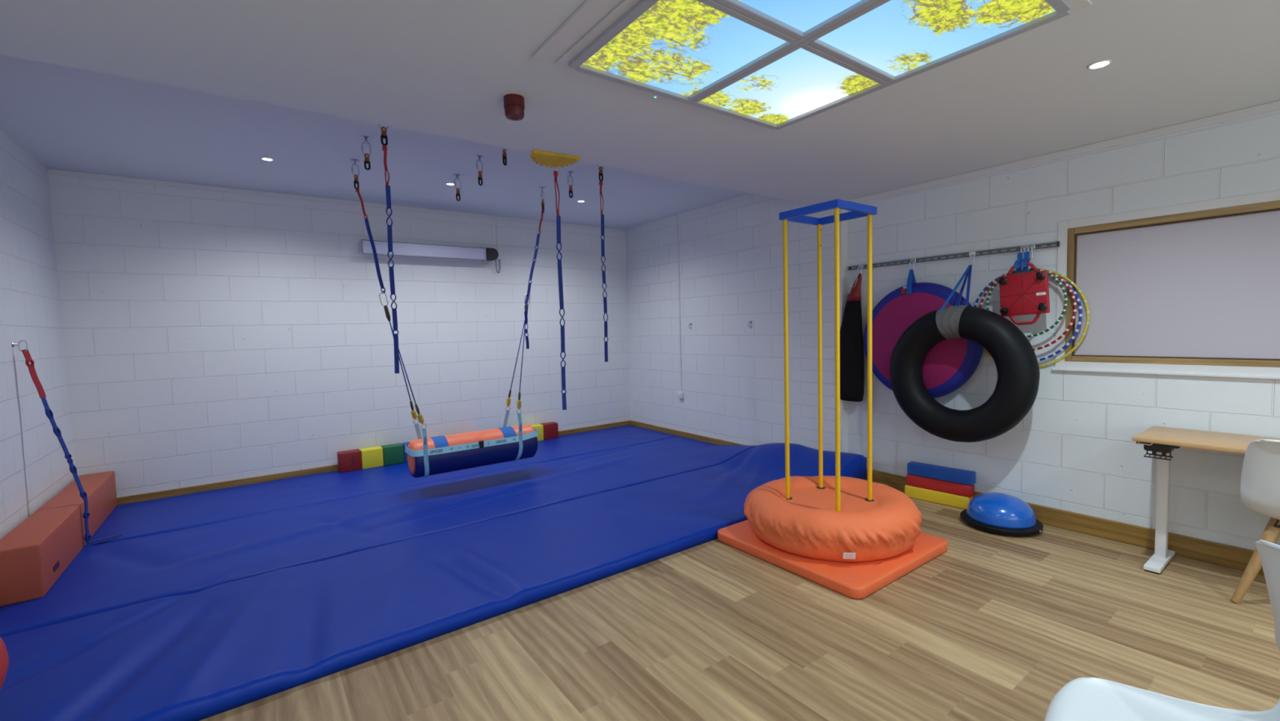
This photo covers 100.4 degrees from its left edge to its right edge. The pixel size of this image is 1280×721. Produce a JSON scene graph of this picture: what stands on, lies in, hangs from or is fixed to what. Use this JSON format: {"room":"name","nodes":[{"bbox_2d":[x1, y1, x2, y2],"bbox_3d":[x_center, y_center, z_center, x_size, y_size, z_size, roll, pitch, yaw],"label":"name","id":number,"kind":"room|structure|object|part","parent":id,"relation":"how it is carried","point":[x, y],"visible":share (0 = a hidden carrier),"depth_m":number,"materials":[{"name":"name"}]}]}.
{"room":"care facility","nodes":[
{"label":"care facility","id":0,"kind":"room"},
{"bbox_2d":[0,129,75,539],"bbox_3d":[-2.171,0.043,0.751,0.120,2.892,8.967,-4,4,-36],"label":"wall","id":1,"kind":"structure","parent":0,"point":[34,468],"depth_m":3.71,"materials":[{"name":"white brick"}]},
{"bbox_2d":[11,340,122,543],"bbox_3d":[-3.884,0.566,3.627,0.429,1.420,0.096,-5,5,-43],"label":"strap","id":2,"kind":"object","parent":1,"relation":"attached to","point":[48,411],"visible":1,"depth_m":3.60,"materials":[{"name":"red nylon webbing"},{"name":"blue nylon webbing"},{"name":"steel"}]},
{"bbox_2d":[48,173,630,497],"bbox_3d":[-2.469,-0.280,6.148,6.011,2.892,0.120,-4,4,-36],"label":"wall","id":3,"kind":"structure","parent":0,"point":[209,336],"depth_m":5.35,"materials":[{"name":"white brick"}]},
{"bbox_2d":[47,168,625,232],"bbox_3d":[-2.503,-1.695,5.983,5.684,0.044,0.010,-4,4,-36],"label":"trim","id":4,"kind":"structure","parent":3,"relation":"attached to","point":[51,171],"depth_m":5.28,"materials":[{"name":"white paint"}]},
{"bbox_2d":[116,420,630,505],"bbox_3d":[-2.418,1.103,6.156,5.664,0.129,0.020,-4,4,-36],"label":"baseboard","id":5,"kind":"structure","parent":3,"relation":"attached to","point":[188,490],"depth_m":5.14,"materials":[{"name":"brown wood"}]},
{"bbox_2d":[360,240,500,272],"bbox_3d":[-2.300,-1.172,6.066,1.569,0.284,0.150,-4,4,-36],"label":"projector screen","id":6,"kind":"object","parent":3,"relation":"attached to","point":[399,249],"visible":0.98,"depth_m":5.96,"materials":[{"name":"white"}]},
{"bbox_2d":[495,219,502,259],"bbox_3d":[-1.745,-1.482,6.526,0.090,0.486,0.040,-4,4,-36],"label":"fused spur","id":7,"kind":"object","parent":3,"relation":"attached to","point":[500,257],"visible":0.56,"depth_m":6.54,"materials":[{"name":"white plastic"}]},
{"bbox_2d":[0,54,750,229],"bbox_3d":[-1.565,-1.718,4.763,6.011,0.100,3.325,-4,4,-36],"label":"ceiling","id":8,"kind":"structure","parent":0,"point":[67,118],"depth_m":4.14,"materials":[{"name":"white paint"}]},
{"bbox_2d":[260,157,274,160],"bbox_3d":[-2.955,-1.595,4.224,0.088,0.006,0.088,-4,4,-36],"label":"recessed light","id":9,"kind":"object","parent":8,"relation":"in","point":[262,158],"visible":1,"depth_m":4.22,"materials":[{"name":"white plastic"}]},
{"bbox_2d":[350,159,359,188],"bbox_3d":[-2.306,-1.506,4.324,0.072,0.230,0.072,1,4,33],"label":"ceiling hook","id":10,"kind":"object","parent":8,"relation":"attached to","point":[355,161],"visible":1,"depth_m":4.31,"materials":[{"name":"silver metal"}]},
{"bbox_3d":[-2.308,-1.596,4.319,0.072,0.050,0.072,1,4,32],"label":"eye plate","id":11,"kind":"part","parent":10,"relation":"part of","materials":[{"name":"silver metal"}]},
{"bbox_2d":[355,187,385,293],"bbox_3d":[-2.225,-0.982,4.404,0.180,0.852,0.021,-4,4,-36],"label":"strap","id":12,"kind":"object","parent":10,"relation":"hanging from","point":[366,222],"visible":1,"depth_m":4.41,"materials":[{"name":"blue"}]},
{"bbox_2d":[378,292,538,477],"bbox_3d":[-1.610,0.189,4.901,1.368,1.633,0.343,-4,4,-36],"label":"swing","id":13,"kind":"object","parent":12,"relation":"hanging from","point":[426,456],"visible":0.99,"depth_m":4.82,"materials":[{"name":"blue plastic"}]},
{"bbox_3d":[-2.082,0.007,4.625,0.009,0.718,0.211,0,4,18],"label":"cord","id":14,"kind":"part","parent":13,"relation":"part of","materials":[{"name":"blue fabric"}]},
{"bbox_3d":[-2.018,0.011,4.526,0.197,0.717,0.009,-1,4,2],"label":"cord","id":15,"kind":"part","parent":13,"relation":"part of","materials":[{"name":"blue fabric"}]},
{"bbox_3d":[-1.204,-0.071,5.263,0.192,0.717,0.010,-1,4,5],"label":"cord","id":16,"kind":"part","parent":13,"relation":"part of","materials":[{"name":"fabric"}]},
{"bbox_3d":[-1.137,-0.067,5.166,0.009,0.717,0.194,-1,4,15],"label":"cord","id":17,"kind":"part","parent":13,"relation":"part of","materials":[{"name":"blue fabric"}]},
{"bbox_2d":[360,135,371,169],"bbox_3d":[-1.965,-1.485,3.830,0.072,0.230,0.072,-3,4,-29],"label":"ceiling hook","id":18,"kind":"object","parent":8,"relation":"attached to","point":[366,138],"visible":1,"depth_m":3.82,"materials":[{"name":"silver metal"}]},
{"bbox_3d":[-1.967,-1.575,3.825,0.072,0.050,0.072,-3,4,-29],"label":"eye plate","id":19,"kind":"part","parent":18,"relation":"part of","materials":[{"name":"silver metal"}]},
{"bbox_2d":[377,124,388,146],"bbox_3d":[-1.611,-1.465,3.346,0.072,0.230,0.072,-5,5,-42],"label":"ceiling hook","id":20,"kind":"object","parent":8,"relation":"attached to","point":[384,135],"visible":0.56,"depth_m":3.34,"materials":[{"name":"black metal"}]},
{"bbox_2d":[382,145,399,373],"bbox_3d":[-1.586,-0.634,3.398,0.041,1.438,0.023,-3,4,-17],"label":"strap","id":21,"kind":"object","parent":20,"relation":"hanging from","point":[384,147],"visible":1,"depth_m":3.40,"materials":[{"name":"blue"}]},
{"bbox_2d":[453,173,461,200],"bbox_3d":[-1.643,-1.554,4.805,0.072,0.230,0.072,2,5,42],"label":"ceiling hook","id":22,"kind":"object","parent":8,"relation":"attached to","point":[457,175],"visible":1,"depth_m":4.80,"materials":[{"name":"silver metal"}]},
{"bbox_3d":[-1.646,-1.643,4.800,0.072,0.050,0.072,2,5,42],"label":"eye plate","id":23,"kind":"part","parent":22,"relation":"part of","materials":[{"name":"silver metal"}]},
{"bbox_2d":[475,155,484,185],"bbox_3d":[-1.296,-1.533,4.316,0.072,0.230,0.072,1,4,35],"label":"ceiling hook","id":24,"kind":"object","parent":8,"relation":"attached to","point":[479,157],"visible":1,"depth_m":4.31,"materials":[{"name":"silver metal"}]},
{"bbox_3d":[-1.299,-1.623,4.311,0.072,0.050,0.072,1,4,35],"label":"eye plate","id":25,"kind":"part","parent":24,"relation":"part of","materials":[{"name":"silver metal"}]},
{"bbox_2d":[501,146,506,165],"bbox_3d":[-0.971,-1.511,3.811,0.072,0.230,0.072,0,4,22],"label":"ceiling hook","id":26,"kind":"object","parent":8,"relation":"attached to","point":[504,154],"visible":0.61,"depth_m":3.80,"materials":[{"name":"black metal"}]},
{"bbox_2d":[538,186,546,210],"bbox_3d":[-0.968,-1.602,5.297,0.072,0.230,0.072,-1,4,14],"label":"ceiling hook","id":27,"kind":"object","parent":8,"relation":"attached to","point":[541,188],"visible":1,"depth_m":5.29,"materials":[{"name":"silver metal"}]},
{"bbox_2d":[524,209,544,348],"bbox_3d":[-1.049,-0.806,5.265,0.063,1.375,0.278,2,5,43],"label":"strap","id":28,"kind":"object","parent":27,"relation":"hanging from","point":[542,211],"visible":1,"depth_m":5.25,"materials":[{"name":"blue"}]},
{"bbox_2d":[566,170,573,198],"bbox_3d":[-0.626,-1.581,4.803,0.072,0.230,0.072,2,5,44],"label":"ceiling hook","id":29,"kind":"object","parent":8,"relation":"attached to","point":[570,172],"visible":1,"depth_m":4.79,"materials":[{"name":"silver metal"}]},
{"bbox_3d":[-0.628,-1.671,4.798,0.072,0.050,0.072,2,5,44],"label":"eye plate","id":30,"kind":"part","parent":29,"relation":"part of","materials":[{"name":"silver metal"}]},
{"bbox_2d":[597,164,604,181],"bbox_3d":[-0.317,-1.557,4.287,0.072,0.230,0.072,-5,5,-41],"label":"ceiling hook","id":31,"kind":"object","parent":8,"relation":"attached to","point":[600,168],"visible":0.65,"depth_m":4.28,"materials":[{"name":"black metal"}]},
{"bbox_2d":[599,181,608,361],"bbox_3d":[-0.294,-0.716,4.338,0.041,1.457,0.025,-2,4,-10],"label":"strap","id":32,"kind":"object","parent":31,"relation":"hanging from","point":[602,245],"visible":1,"depth_m":4.34,"materials":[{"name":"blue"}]},
{"bbox_2d":[0,0,1279,204],"bbox_3d":[1.117,-1.419,1.104,5.773,0.394,5.762,-4,4,-36],"label":"ceiling","id":33,"kind":"structure","parent":0,"point":[443,68],"depth_m":2.44,"materials":[{"name":"white paint"}]},
{"bbox_2d":[503,93,524,120],"bbox_3d":[-0.607,-1.218,2.572,0.098,0.094,0.098,-4,4,-36],"label":"fire alarm","id":34,"kind":"object","parent":33,"relation":"attached to","point":[513,104],"visible":1,"depth_m":2.54,"materials":[{"name":"red plastic"}]},
{"bbox_2d":[529,150,580,171],"bbox_3d":[-0.567,-1.282,3.457,0.332,0.076,0.160,-4,4,-30],"label":"plate","id":35,"kind":"object","parent":33,"relation":"attached to","point":[542,157],"visible":1,"depth_m":3.43,"materials":[{"name":"yellow metal"}]},
{"bbox_2d":[553,170,566,409],"bbox_3d":[-0.531,-0.460,3.566,0.042,1.589,0.037,-3,4,-16],"label":"strap","id":36,"kind":"object","parent":35,"relation":"hanging from","point":[555,172],"visible":1,"depth_m":3.56,"materials":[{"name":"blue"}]},
{"bbox_2d":[532,0,616,63],"bbox_3d":[0.103,-1.208,1.488,0.072,0.018,1.750,-4,4,-36],"label":"ceiling light panel","id":37,"kind":"object","parent":33,"relation":"attached to","point":[590,10],"visible":1,"depth_m":1.96,"materials":[{"name":"white paint"}]},
{"bbox_2d":[554,0,1092,130],"bbox_3d":[0.632,-1.253,2.075,1.410,0.030,1.430,-4,4,-36],"label":"skylight","id":38,"kind":"object","parent":33,"relation":"attached to","point":[774,64],"visible":1,"depth_m":2.12,"materials":[{"name":"multicoloured glass"}]},
{"bbox_2d":[1086,59,1112,69],"bbox_3d":[2.054,-1.321,2.382,0.088,0.006,0.088,-4,4,-36],"label":"recessed light","id":39,"kind":"object","parent":33,"relation":"in","point":[1100,64],"visible":1,"depth_m":2.38,"materials":[{"name":"white"}]},
{"bbox_2d":[625,193,848,453],"bbox_3d":[0.932,-0.386,6.399,0.210,2.892,3.475,-4,4,-36],"label":"wall","id":40,"kind":"structure","parent":0,"point":[731,251],"depth_m":6.03,"materials":[{"name":"white brick"}]},
{"bbox_2d":[676,213,684,398],"bbox_3d":[0.491,-0.676,6.771,0.040,2.332,0.084,-4,4,-36],"label":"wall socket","id":41,"kind":"object","parent":40,"relation":"attached to","point":[680,394],"visible":1,"depth_m":6.78,"materials":[{"name":"white plastic"}]},
{"bbox_2d":[630,420,743,444],"bbox_3d":[0.891,0.999,6.402,0.020,0.129,3.475,-4,4,-36],"label":"baseboard","id":42,"kind":"structure","parent":40,"relation":"attached to","point":[711,440],"depth_m":6.84,"materials":[{"name":"brown wood"}]},
{"bbox_2d":[200,489,1279,720],"bbox_3d":[0.248,1.366,2.571,6.011,0.100,9.207,-4,4,-36],"label":"floor","id":43,"kind":"structure","parent":0,"point":[992,627],"depth_m":2.43,"materials":[{"name":"brown wood"}]},
{"bbox_2d":[0,424,866,720],"bbox_3d":[-1.327,1.088,4.635,5.632,0.285,3.711,-4,4,-36],"label":"floor mat","id":44,"kind":"object","parent":43,"relation":"on","point":[206,604],"visible":0.82,"depth_m":3.31,"materials":[{"name":"blue plastic"}]},
{"bbox_2d":[0,636,8,688],"bbox_3d":[-2.544,1.141,1.857,0.444,0.444,0.444,-4,4,-36],"label":"exercise ball","id":45,"kind":"object","parent":44,"relation":"on","point":[4,658],"visible":1,"depth_m":1.98,"materials":[{"name":"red plastic"}]},
{"bbox_2d":[0,471,117,606],"bbox_3d":[-4.001,1.138,3.711,0.214,0.305,2.030,-4,4,-36],"label":"foam block","id":46,"kind":"object","parent":44,"relation":"on","point":[35,553],"visible":0.96,"depth_m":3.23,"materials":[{"name":"leather"}]},
{"bbox_3d":[-1.350,1.145,4.672,5.632,0.169,1.324,-4,4,-36],"label":"mat panel","id":47,"kind":"part","parent":44,"relation":"part of","materials":[{"name":"blue leather"}]},
{"bbox_3d":[-2.078,1.150,5.673,5.632,0.076,1.155,-4,4,-36],"label":"mat panel","id":48,"kind":"part","parent":44,"relation":"part of","materials":[{"name":"blue plastic"}]},
{"bbox_2d":[337,421,558,472],"bbox_3d":[-2.110,0.982,6.251,2.512,0.205,0.132,-4,4,-36],"label":"foam block","id":49,"kind":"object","parent":44,"relation":"on","point":[353,460],"depth_m":5.69,"materials":[{"name":"multicoloured plastic"}]},
{"bbox_2d":[717,519,947,598],"bbox_3d":[1.254,1.194,3.554,1.044,0.065,1.090,-4,4,-36],"label":"mat","id":50,"kind":"object","parent":43,"relation":"on","point":[857,580],"visible":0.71,"depth_m":3.14,"materials":[{"name":"orange leather"}]},
{"bbox_2d":[743,475,922,562],"bbox_3d":[1.278,1.018,3.586,1.108,0.281,1.111,-4,4,-36],"label":"cushion","id":51,"kind":"object","parent":50,"relation":"on","point":[806,523],"visible":1,"depth_m":3.23,"materials":[{"name":"orange fabric"}]},
{"bbox_2d":[778,199,876,511],"bbox_3d":[1.245,-0.010,3.527,0.428,1.945,0.438,-4,4,-36],"label":"frame","id":52,"kind":"object","parent":51,"relation":"on","point":[859,210],"visible":0.84,"depth_m":3.50,"materials":[{"name":"yellow plastic"}]},
{"bbox_3d":[1.220,-0.957,3.469,0.428,0.047,0.438,-4,4,-36],"label":"frame","id":53,"kind":"part","parent":52,"relation":"part of","materials":[{"name":"blue paint"}]},
{"bbox_2d":[904,484,973,509],"bbox_3d":[2.416,1.099,4.327,0.090,0.099,0.485,-5,5,-42],"label":"brick","id":54,"kind":"object","parent":43,"relation":"on","point":[951,500],"visible":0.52,"depth_m":4.29,"materials":[{"name":"yellow"}]},
{"bbox_2d":[906,473,974,497],"bbox_3d":[2.423,1.003,4.316,0.090,0.096,0.485,-5,5,-41],"label":"brick","id":55,"kind":"object","parent":54,"relation":"on","point":[955,488],"visible":0.81,"depth_m":4.26,"materials":[{"name":"red"}]},
{"bbox_2d":[906,461,975,485],"bbox_3d":[2.423,0.906,4.299,0.090,0.096,0.485,-5,5,-41],"label":"brick","id":56,"kind":"object","parent":55,"relation":"on","point":[927,470],"visible":1,"depth_m":4.25,"materials":[{"name":"blue"}]},
{"bbox_2d":[960,492,1043,536],"bbox_3d":[2.573,1.063,3.802,0.490,0.222,0.492,-4,4,-36],"label":"trainer","id":57,"kind":"object","parent":43,"relation":"on","point":[997,513],"visible":1,"depth_m":3.67,"materials":[{"name":"blue rubber"}]},
{"bbox_2d":[1044,676,1279,720],"bbox_3d":[1.264,0.941,1.187,0.583,0.874,0.517,2,5,44],"label":"shell chair","id":58,"kind":"object","parent":43,"relation":"on","point":[1081,699],"visible":1,"depth_m":1.38,"materials":[{"name":"white plastic"},{"name":"beech"},{"name":"black metal"}]},
{"bbox_2d":[1132,425,1279,574],"bbox_3d":[3.363,0.831,2.687,0.490,0.787,1.240,-4,4,-36],"label":"desk","id":59,"kind":"object","parent":43,"relation":"on","point":[1162,440],"visible":1,"depth_m":3.04,"materials":[{"name":"brown wood"}]},
{"bbox_2d":[1143,450,1173,460],"bbox_3d":[2.906,0.517,2.987,0.057,0.059,0.110,-4,4,-36],"label":"wire basket","id":60,"kind":"object","parent":59,"relation":"on","point":[1153,452],"depth_m":2.97,"materials":[{"name":"black metal"}]},
{"bbox_2d":[1231,439,1279,603],"bbox_3d":[3.326,0.798,2.609,0.583,0.874,0.517,-4,4,-36],"label":"shell chair","id":61,"kind":"object","parent":43,"relation":"on","point":[1260,486],"visible":1,"depth_m":2.63,"materials":[{"name":"white plastic"},{"name":"beech"},{"name":"black metal"}]},
{"bbox_3d":[3.107,1.030,2.692,0.188,0.413,0.055,-1,4,16],"label":"leg","id":62,"kind":"part","parent":61,"relation":"part of","materials":[{"name":"brown wood"}]},
{"bbox_3d":[3.369,1.011,2.883,0.055,0.414,0.195,-1,4,5],"label":"leg","id":63,"kind":"part","parent":61,"relation":"part of","materials":[{"name":"brown wood"}]},
{"bbox_2d":[1255,539,1279,650],"bbox_3d":[1.961,0.916,1.285,0.583,0.874,0.517,-2,4,0],"label":"shell chair","id":64,"kind":"object","parent":43,"relation":"on","point":[1268,552],"visible":1,"depth_m":1.45,"materials":[{"name":"white plastic"}]},
{"bbox_2d":[847,109,1279,550],"bbox_3d":[3.611,-0.237,2.806,0.120,2.892,5.492,-4,4,-36],"label":"wall","id":65,"kind":"structure","parent":0,"point":[1074,450],"depth_m":3.62,"materials":[{"name":"white brick"}]},
{"bbox_2d":[847,100,1279,203],"bbox_3d":[3.528,-1.359,2.699,0.010,0.047,5.492,-4,4,-36],"label":"trim","id":66,"kind":"structure","parent":65,"relation":"attached to","point":[1273,106],"depth_m":3.47,"materials":[{"name":"white paint"}]},
{"bbox_2d":[848,190,1279,379],"bbox_3d":[3.042,-0.433,3.480,0.084,1.021,3.662,-4,4,-36],"label":"window","id":67,"kind":"structure","parent":65,"relation":"in","point":[1192,289],"depth_m":3.22,"materials":[{"name":"white glass"}]},
{"bbox_2d":[857,264,863,275],"bbox_3d":[1.987,-0.806,4.805,0.032,0.108,0.044,-4,4,-36],"label":"hook","id":68,"kind":"object","parent":67,"relation":"attached to","point":[861,267],"visible":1,"depth_m":4.80,"materials":[{"name":"silver metal"}]},
{"bbox_2d":[840,273,864,401],"bbox_3d":[1.925,-0.205,4.869,0.137,1.155,0.253,-3,4,-19],"label":"hanging bag","id":69,"kind":"object","parent":68,"relation":"hanging from","point":[851,349],"visible":0.98,"depth_m":4.80,"materials":[{"name":"black fabric"}]},
{"bbox_2d":[909,258,915,270],"bbox_3d":[2.264,-0.790,4.425,0.032,0.108,0.044,-4,4,-36],"label":"hook","id":70,"kind":"object","parent":67,"relation":"attached to","point":[912,260],"visible":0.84,"depth_m":4.42,"materials":[{"name":"silver metal"}]},
{"bbox_2d":[863,269,982,398],"bbox_3d":[2.291,-0.214,4.388,0.131,1.071,0.960,-4,4,-36],"label":"swing","id":71,"kind":"object","parent":70,"relation":"hanging from","point":[949,364],"visible":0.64,"depth_m":4.29,"materials":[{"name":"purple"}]},
{"bbox_3d":[2.247,-0.155,4.359,0.008,0.796,0.796,-4,4,-36],"label":"magenta panel","id":72,"kind":"part","parent":71,"relation":"part of","materials":[{"name":"pink"}]},
{"bbox_3d":[2.401,-0.823,4.282,0.034,0.036,1.584,-4,4,-36],"label":"storage rail","id":73,"kind":"part","parent":67,"relation":"part of","materials":[{"name":"silver metal"}]},
{"bbox_2d":[968,251,975,265],"bbox_3d":[2.532,-0.775,4.059,0.044,0.108,0.032,1,4,31],"label":"hook","id":74,"kind":"object","parent":67,"relation":"attached to","point":[971,253],"visible":1,"depth_m":4.05,"materials":[{"name":"silver metal"}]},
{"bbox_2d":[889,264,1039,442],"bbox_3d":[2.404,-0.056,4.001,0.324,1.329,1.019,-4,4,-36],"label":"tube","id":75,"kind":"object","parent":74,"relation":"hanging from","point":[1015,393],"visible":1,"depth_m":3.85,"materials":[{"name":"black rubber"}]},
{"bbox_3d":[2.536,-0.813,4.066,0.044,0.032,0.012,1,4,31],"label":"clamp plate","id":76,"kind":"part","parent":74,"relation":"part of","materials":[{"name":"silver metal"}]},
{"bbox_2d":[1020,244,1027,259],"bbox_3d":[2.728,-0.764,3.790,0.032,0.108,0.044,-4,4,-36],"label":"hook","id":77,"kind":"object","parent":67,"relation":"attached to","point":[1022,247],"visible":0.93,"depth_m":3.78,"materials":[{"name":"silver metal"}]},
{"bbox_2d":[998,251,1049,324],"bbox_3d":[2.680,-0.506,3.719,0.162,0.517,0.306,-4,4,-36],"label":"board","id":78,"kind":"object","parent":77,"relation":"hanging from","point":[1025,293],"visible":1,"depth_m":3.71,"materials":[{"name":"red plastic"}]},
{"bbox_3d":[2.667,-0.637,3.717,0.022,0.078,0.190,-4,1,-36],"label":"handle","id":79,"kind":"part","parent":78,"relation":"part of","materials":[{"name":"red"}]},
{"bbox_3d":[2.689,-0.289,3.721,0.022,0.078,0.190,-4,1,-36],"label":"handle","id":80,"kind":"part","parent":78,"relation":"part of","materials":[{"name":"red plastic"}]},
{"bbox_2d":[986,267,1067,337],"bbox_3d":[2.716,-0.405,3.762,0.016,0.489,0.489,-4,4,-36],"label":"hoop","id":81,"kind":"object","parent":78,"relation":"hanging from","point":[1055,277],"visible":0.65,"depth_m":3.63,"materials":[{"name":"green"}]},
{"bbox_2d":[979,268,1076,350],"bbox_3d":[2.737,-0.359,3.789,0.016,0.589,0.589,-4,4,-36],"label":"hoop","id":82,"kind":"object","parent":78,"relation":"hanging from","point":[1059,277],"visible":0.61,"depth_m":3.61,"materials":[{"name":"red"}]},
{"bbox_3d":[2.735,-0.802,3.793,0.012,0.032,0.044,-4,4,-36],"label":"clamp plate","id":83,"kind":"part","parent":77,"relation":"part of","materials":[{"name":"silver metal"}]},
{"bbox_2d":[973,270,1082,361],"bbox_3d":[2.754,-0.318,3.828,0.016,0.673,0.673,-4,4,-36],"label":"hoop","id":84,"kind":"object","parent":67,"relation":"hanging from","point":[1077,297],"visible":0.52,"depth_m":3.61,"materials":[{"name":"blue plastic"}]},
{"bbox_2d":[1027,244,1035,259],"bbox_3d":[2.753,-0.762,3.755,0.032,0.108,0.044,-4,4,-36],"label":"hook","id":85,"kind":"object","parent":67,"relation":"attached to","point":[1032,246],"visible":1,"depth_m":3.74,"materials":[{"name":"silver metal"}]},
{"bbox_3d":[2.760,-0.800,3.759,0.012,0.032,0.044,-4,4,-36],"label":"clamp plate","id":86,"kind":"part","parent":85,"relation":"part of","materials":[{"name":"silver metal"}]},
{"bbox_2d":[974,267,1089,367],"bbox_3d":[2.775,-0.300,3.831,0.016,0.721,0.721,-4,4,-36],"label":"hoop","id":87,"kind":"object","parent":67,"relation":"hanging from","point":[1073,283],"visible":0.53,"depth_m":3.60,"materials":[{"name":"yellow plastic"},{"name":"white plastic"}]},
{"bbox_3d":[3.516,-0.412,2.850,0.062,0.900,1.986,-4,4,-36],"label":"frame","id":88,"kind":"part","parent":67,"relation":"part of","materials":[{"name":"brown wood"}]},
{"bbox_3d":[3.497,0.095,2.870,0.029,0.018,2.106,-4,4,-36],"label":"sill","id":89,"kind":"part","parent":67,"relation":"part of","materials":[{"name":"white paint"}]},
{"bbox_2d":[865,468,1264,575],"bbox_3d":[3.591,1.145,2.849,0.020,0.129,5.491,-4,4,-36],"label":"baseboard","id":90,"kind":"structure","parent":65,"relation":"attached to","point":[1211,552],"depth_m":3.43,"materials":[{"name":"brown wood"}]}
]}

